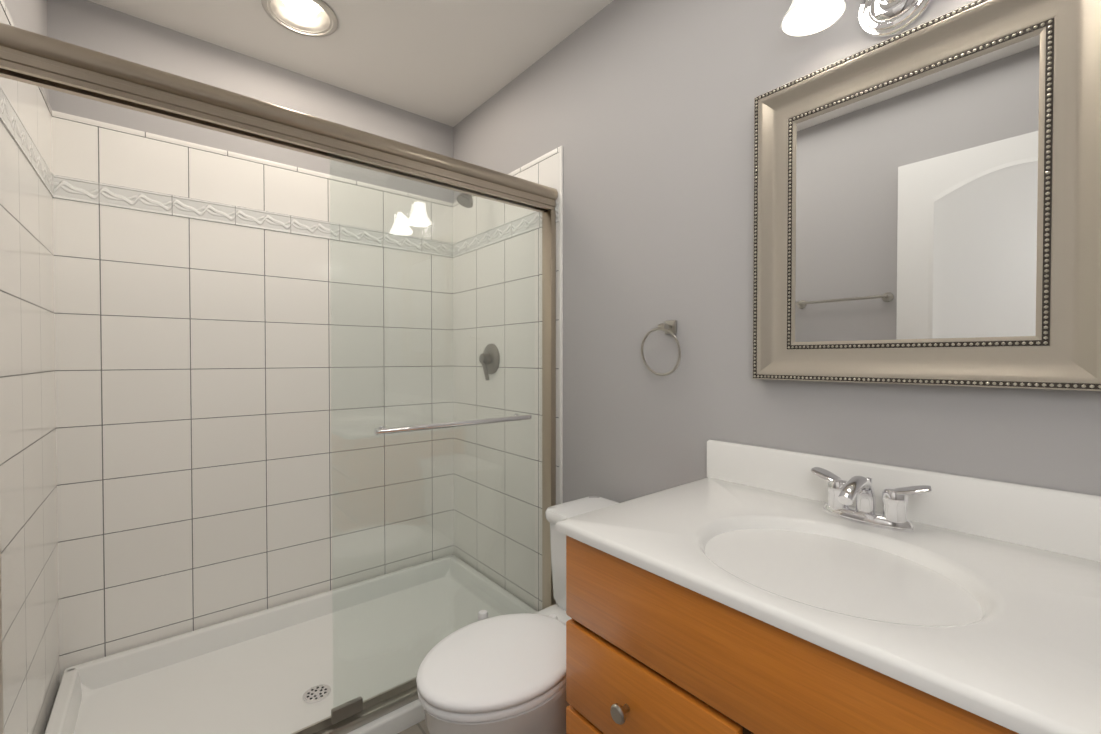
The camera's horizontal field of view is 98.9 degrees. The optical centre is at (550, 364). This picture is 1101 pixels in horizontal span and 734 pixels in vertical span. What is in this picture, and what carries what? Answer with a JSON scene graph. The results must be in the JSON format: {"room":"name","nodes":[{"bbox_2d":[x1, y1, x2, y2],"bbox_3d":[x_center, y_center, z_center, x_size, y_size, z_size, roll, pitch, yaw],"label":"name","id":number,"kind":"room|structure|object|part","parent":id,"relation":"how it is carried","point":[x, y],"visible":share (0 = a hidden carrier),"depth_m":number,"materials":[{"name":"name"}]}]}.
{"room":"bathroom","nodes":[
{"label":"bathroom","id":0,"kind":"room"},
{"bbox_2d":[4,0,47,99],"bbox_3d":[-0.891,-0.073,0.545,0.100,2.485,2.898,-1,1,-40],"label":"wall","id":1,"kind":"structure","parent":0,"point":[29,15],"depth_m":1.39,"materials":[{"name":"grey paint"}]},
{"bbox_2d":[0,536,3,733],"bbox_3d":[-1.158,0.246,0.976,0.013,1.712,0.060,-1,1,-40],"label":"door jamb","id":2,"kind":"object","parent":1,"relation":"attached to","point":[1,700],"depth_m":1.00,"materials":[{"name":"silver metal"}]},
{"bbox_2d":[0,4,51,170],"bbox_3d":[-1.426,-0.742,1.269,0.008,0.198,0.870,-1,1,-40],"label":"shower wall tile","id":3,"kind":"structure","parent":1,"relation":"attached to","point":[27,101],"depth_m":1.36,"materials":[{"name":"beige tile"}]},
{"bbox_2d":[0,0,51,115],"bbox_3d":[-1.425,-0.852,1.267,0.010,0.022,0.868,-1,1,-40],"label":"tile trim","id":4,"kind":"structure","parent":1,"relation":"attached to","point":[6,12],"depth_m":1.17,"materials":[{"name":"beige tile"}]},
{"bbox_2d":[0,85,53,196],"bbox_3d":[-1.424,-0.605,1.270,0.011,0.076,0.867,-1,1,-40],"label":"tile","id":5,"kind":"object","parent":1,"relation":"attached to","point":[12,122],"depth_m":1.26,"materials":[{"name":"beige tile"}]},
{"bbox_2d":[0,120,59,733],"bbox_3d":[-1.426,0.296,1.283,0.008,1.726,0.870,-1,1,-40],"label":"shower wall tile","id":6,"kind":"structure","parent":1,"relation":"attached to","point":[29,567],"depth_m":1.27,"materials":[{"name":"beige tile"}]},
{"bbox_2d":[47,0,453,202],"bbox_3d":[-1.153,-0.095,2.143,1.531,2.485,0.100,-1,1,-40],"label":"wall","id":7,"kind":"structure","parent":0,"point":[87,24],"depth_m":1.92,"materials":[{"name":"grey paint"}]},
{"bbox_2d":[52,117,452,242],"bbox_3d":[-1.119,-0.753,2.092,1.531,0.198,0.008,-1,1,-40],"label":"shower wall tile","id":8,"kind":"structure","parent":7,"relation":"attached to","point":[82,151],"depth_m":1.91,"materials":[{"name":"beige tile"}]},
{"bbox_2d":[52,110,452,206],"bbox_3d":[-1.118,-0.863,2.090,1.531,0.022,0.010,-1,1,-40],"label":"tile trim","id":9,"kind":"structure","parent":7,"relation":"attached to","point":[78,119],"depth_m":1.91,"materials":[{"name":"beige tile"}]},
{"bbox_2d":[53,197,453,681],"bbox_3d":[-1.119,0.285,2.106,1.531,1.726,0.008,-1,1,-40],"label":"shower wall tile","id":10,"kind":"structure","parent":7,"relation":"attached to","point":[195,415],"depth_m":1.92,"materials":[{"name":"beige tile"}]},
{"bbox_2d":[54,175,452,257],"bbox_3d":[-1.118,-0.616,2.093,1.531,0.076,0.011,-1,1,-40],"label":"tile","id":11,"kind":"object","parent":7,"relation":"attached to","point":[68,188],"depth_m":1.91,"materials":[{"name":"beige tile"}]},
{"bbox_2d":[88,0,612,126],"bbox_3d":[-0.262,-1.278,1.048,1.531,0.001,2.698,-1,1,-40],"label":"ceiling","id":12,"kind":"structure","parent":0,"point":[452,63],"depth_m":1.87,"materials":[{"name":"white paint"}]},
{"bbox_2d":[261,0,337,36],"bbox_3d":[-0.913,-1.302,1.723,0.248,0.049,0.248,-1,1,-40],"label":"recessed light","id":13,"kind":"object","parent":12,"relation":"in","point":[314,18],"visible":0.98,"depth_m":1.76,"materials":[{"name":"white glass"}]},
{"bbox_2d":[398,720,428,733],"bbox_3d":[-0.262,1.212,1.082,1.731,0.100,2.898,-1,1,-40],"label":"floor","id":14,"kind":"structure","parent":0,"point":[420,727],"depth_m":1.49,"materials":[{"name":"tile"}]},
{"bbox_2d":[44,555,536,733],"bbox_3d":[-0.830,1.100,1.768,1.513,0.105,0.897,-1,1,-40],"label":"shower pan","id":15,"kind":"object","parent":14,"relation":"on","point":[268,671],"visible":0.71,"depth_m":1.75,"materials":[{"name":"white plastic"}]},
{"bbox_2d":[291,677,418,733],"bbox_3d":[-0.584,1.080,1.460,1.473,0.031,0.066,-1,1,-40],"label":"shower door track sill","id":16,"kind":"structure","parent":15,"relation":"on","point":[406,694],"depth_m":1.47,"materials":[{"name":"silver metal"}]},
{"bbox_2d":[331,696,362,723],"bbox_3d":[-0.614,1.043,1.423,0.089,0.040,0.018,-1,1,-40],"label":"guide","id":17,"kind":"object","parent":16,"relation":"on","point":[347,710],"visible":0.94,"depth_m":1.42,"materials":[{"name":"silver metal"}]},
{"bbox_2d":[478,610,487,620],"bbox_3d":[-0.228,0.993,1.592,0.104,0.323,0.104,-1,1,-40],"label":"toilet brush","id":18,"kind":"object","parent":14,"relation":"on","point":[482,614],"visible":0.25,"depth_m":1.58,"materials":[{"name":"white plastic"}]},
{"bbox_2d":[416,496,618,733],"bbox_3d":[-0.004,0.814,1.301,0.746,0.691,0.394,-1,1,-40],"label":"toilet","id":19,"kind":"object","parent":14,"relation":"on","point":[503,674],"visible":0.56,"depth_m":1.13,"materials":[{"name":"white ceramic"}]},
{"bbox_3d":[-0.126,0.739,1.200,0.432,0.027,0.338,-1,1,-40],"label":"lid","id":20,"kind":"part","parent":19,"relation":"part of","materials":[{"name":"white"}]},
{"bbox_3d":[-0.126,0.763,1.200,0.428,0.019,0.334,-1,1,-40],"label":"seat","id":21,"kind":"part","parent":19,"relation":"part of","materials":[{"name":"white"}]},
{"bbox_3d":[-0.062,0.966,1.255,0.583,0.386,0.326,-1,1,-40],"label":"bowl","id":22,"kind":"part","parent":19,"relation":"part of","materials":[{"name":"white ceramic"}]},
{"bbox_3d":[0.191,0.643,1.460,0.226,0.273,0.374,-1,1,-40],"label":"tank","id":23,"kind":"part","parent":19,"relation":"part of","materials":[{"name":"white ceramic"}]},
{"bbox_3d":[0.189,0.486,1.456,0.244,0.040,0.394,-1,1,-40],"label":"tank lid","id":24,"kind":"part","parent":19,"relation":"part of","materials":[{"name":"white ceramic"}]},
{"bbox_2d":[555,439,1100,733],"bbox_3d":[0.591,0.696,0.762,0.608,0.940,1.117,-1,1,-40],"label":"bathroom vanity","id":25,"kind":"object","parent":14,"relation":"on","point":[746,589],"visible":1,"depth_m":0.79,"materials":[{"name":"brown"}]},
{"bbox_3d":[0.164,0.820,0.869,0.019,0.166,0.391,-1,1,-40],"label":"drawer","id":26,"kind":"part","parent":25,"relation":"part of","materials":[{"name":"brown wood"}]},
{"bbox_3d":[0.130,0.639,0.867,0.032,0.033,0.033,-1,1,-40],"label":"drawer knob","id":27,"kind":"part","parent":25,"relation":"part of","materials":[{"name":"silver metal"}]},
{"bbox_3d":[0.164,0.639,0.866,0.019,0.176,0.391,-1,1,-40],"label":"drawer","id":28,"kind":"part","parent":25,"relation":"part of","materials":[{"name":"brown wood"}]},
{"bbox_2d":[811,467,931,532],"bbox_3d":[0.628,0.279,0.962,0.152,0.102,0.220,-1,1,-40],"label":"faucet","id":29,"kind":"object","parent":25,"relation":"on","point":[839,515],"depth_m":0.96,"materials":[{"name":"silver metal"}]},
{"bbox_2d":[453,0,1100,502],"bbox_3d":[0.367,-0.087,1.583,0.100,2.485,2.898,-1,1,-40],"label":"wall","id":30,"kind":"structure","parent":0,"point":[641,112],"depth_m":1.45,"materials":[{"name":"grey paint"}]},
{"bbox_2d":[0,22,557,212],"bbox_3d":[-0.578,-0.662,1.438,1.513,0.090,0.075,-1,1,-40],"label":"rail","id":31,"kind":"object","parent":30,"relation":"attached to","point":[33,58],"depth_m":1.21,"materials":[{"name":"silver metal"}]},
{"bbox_2d":[329,153,544,709],"bbox_3d":[-0.319,0.211,1.635,0.821,1.686,0.080,-1,1,-40],"label":"shower door","id":32,"kind":"structure","parent":31,"relation":"hanging from","point":[376,434],"depth_m":1.58,"materials":[{"name":"clear glass"}]},
{"bbox_2d":[377,414,529,434],"bbox_3d":[-0.304,0.202,1.608,0.577,0.019,0.019,-1,1,-40],"label":"door towel bar","id":33,"kind":"object","parent":32,"relation":"attached to","point":[392,430],"visible":1,"depth_m":1.57,"materials":[{"name":"silver metal"}]},
{"bbox_2d":[453,221,558,611],"bbox_3d":[-0.246,0.283,2.246,0.008,1.726,0.888,-1,1,-40],"label":"shower wall tile","id":34,"kind":"structure","parent":30,"relation":"attached to","point":[497,322],"depth_m":2.21,"materials":[{"name":"beige tile"}]},
{"bbox_2d":[479,344,499,379],"bbox_3d":[-0.310,-0.013,2.264,0.061,0.176,0.148,-1,1,-40],"label":"shower valve","id":35,"kind":"object","parent":34,"relation":"attached to","point":[494,362],"depth_m":2.24,"materials":[{"name":"grey metal"}]},
{"bbox_3d":[-0.310,0.022,2.239,0.028,0.106,0.054,-1,1,-40],"label":"lever","id":36,"kind":"part","parent":35,"relation":"part of","materials":[{"name":"grey metal"}]},
{"bbox_2d":[453,202,558,256],"bbox_3d":[-0.246,-0.618,2.231,0.011,0.076,0.885,-1,1,-40],"label":"tile","id":37,"kind":"object","parent":30,"relation":"attached to","point":[492,232],"depth_m":2.19,"materials":[{"name":"beige tile"}]},
{"bbox_2d":[453,153,558,242],"bbox_3d":[-0.246,-0.755,2.232,0.008,0.198,0.888,-1,1,-40],"label":"shower wall tile","id":38,"kind":"structure","parent":30,"relation":"attached to","point":[545,172],"depth_m":2.22,"materials":[{"name":"beige tile"}]},
{"bbox_2d":[456,193,472,207],"bbox_3d":[-0.355,-0.811,2.216,0.184,0.155,0.082,-1,1,-40],"label":"shower head","id":39,"kind":"object","parent":38,"relation":"attached to","point":[466,199],"depth_m":2.17},
{"bbox_2d":[453,147,558,206],"bbox_3d":[-0.246,-0.865,2.229,0.010,0.022,0.886,-1,1,-40],"label":"tile trim","id":40,"kind":"structure","parent":30,"relation":"attached to","point":[537,160],"depth_m":2.01,"materials":[{"name":"beige tile"}]},
{"bbox_2d":[542,209,555,609],"bbox_3d":[-0.006,0.233,1.927,0.025,1.712,0.060,-1,1,-40],"label":"door jamb","id":41,"kind":"object","parent":30,"relation":"attached to","point":[549,362],"visible":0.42,"depth_m":1.91,"materials":[{"name":"silver metal"}]},
{"bbox_2d":[559,146,562,503],"bbox_3d":[0.042,0.140,1.894,0.010,2.022,0.018,-1,1,-40],"label":"bullnose edge of the shower wall","id":42,"kind":"object","parent":30,"relation":"attached to","point":[560,324],"visible":0.56,"depth_m":1.88,"materials":[{"name":"white tile"}]},
{"bbox_2d":[641,320,680,375],"bbox_3d":[0.353,-0.051,1.478,0.055,0.175,0.152,-1,1,-40],"label":"towel ring","id":43,"kind":"object","parent":30,"relation":"attached to","point":[669,327],"visible":1,"depth_m":1.47,"materials":[{"name":"silver metal"}]},
{"bbox_3d":[0.378,-0.118,1.482,0.009,0.042,0.042,-1,1,-40],"label":"plate","id":44,"kind":"part","parent":43,"relation":"part of","materials":[{"name":"silver metal"}]},
{"bbox_2d":[780,0,932,37],"bbox_3d":[0.683,-0.819,0.967,0.183,0.198,0.378,-1,1,-40],"label":"sconce","id":45,"kind":"object","parent":30,"relation":"attached to","point":[878,18],"visible":1,"depth_m":1.05,"materials":[{"name":"white glass"}]},
{"bbox_3d":[0.582,-0.830,1.046,0.128,0.117,0.128,-1,1,-40],"label":"lamp shade","id":46,"kind":"part","parent":45,"relation":"part of","materials":[{"name":"white glass"}]},
{"bbox_2d":[707,439,1100,561],"bbox_3d":[0.817,0.278,0.943,0.021,0.109,1.117,-1,1,-40],"label":"backsplash","id":47,"kind":"structure","parent":30,"relation":"attached to","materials":[{"name":"white stone"}]},
{"bbox_2d":[753,0,1100,390],"bbox_3d":[0.740,-0.326,1.009,0.048,0.734,0.612,-1,1,-40],"label":"mirror","id":48,"kind":"object","parent":30,"relation":"attached to","point":[927,203],"visible":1,"depth_m":0.95,"materials":[{"name":"beige mirror"}]},
{"bbox_3d":[0.750,-0.326,1.017,0.003,0.558,0.436,-1,1,-40],"label":"glass","id":49,"kind":"part","parent":48,"relation":"part of","materials":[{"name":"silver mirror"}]}
]}

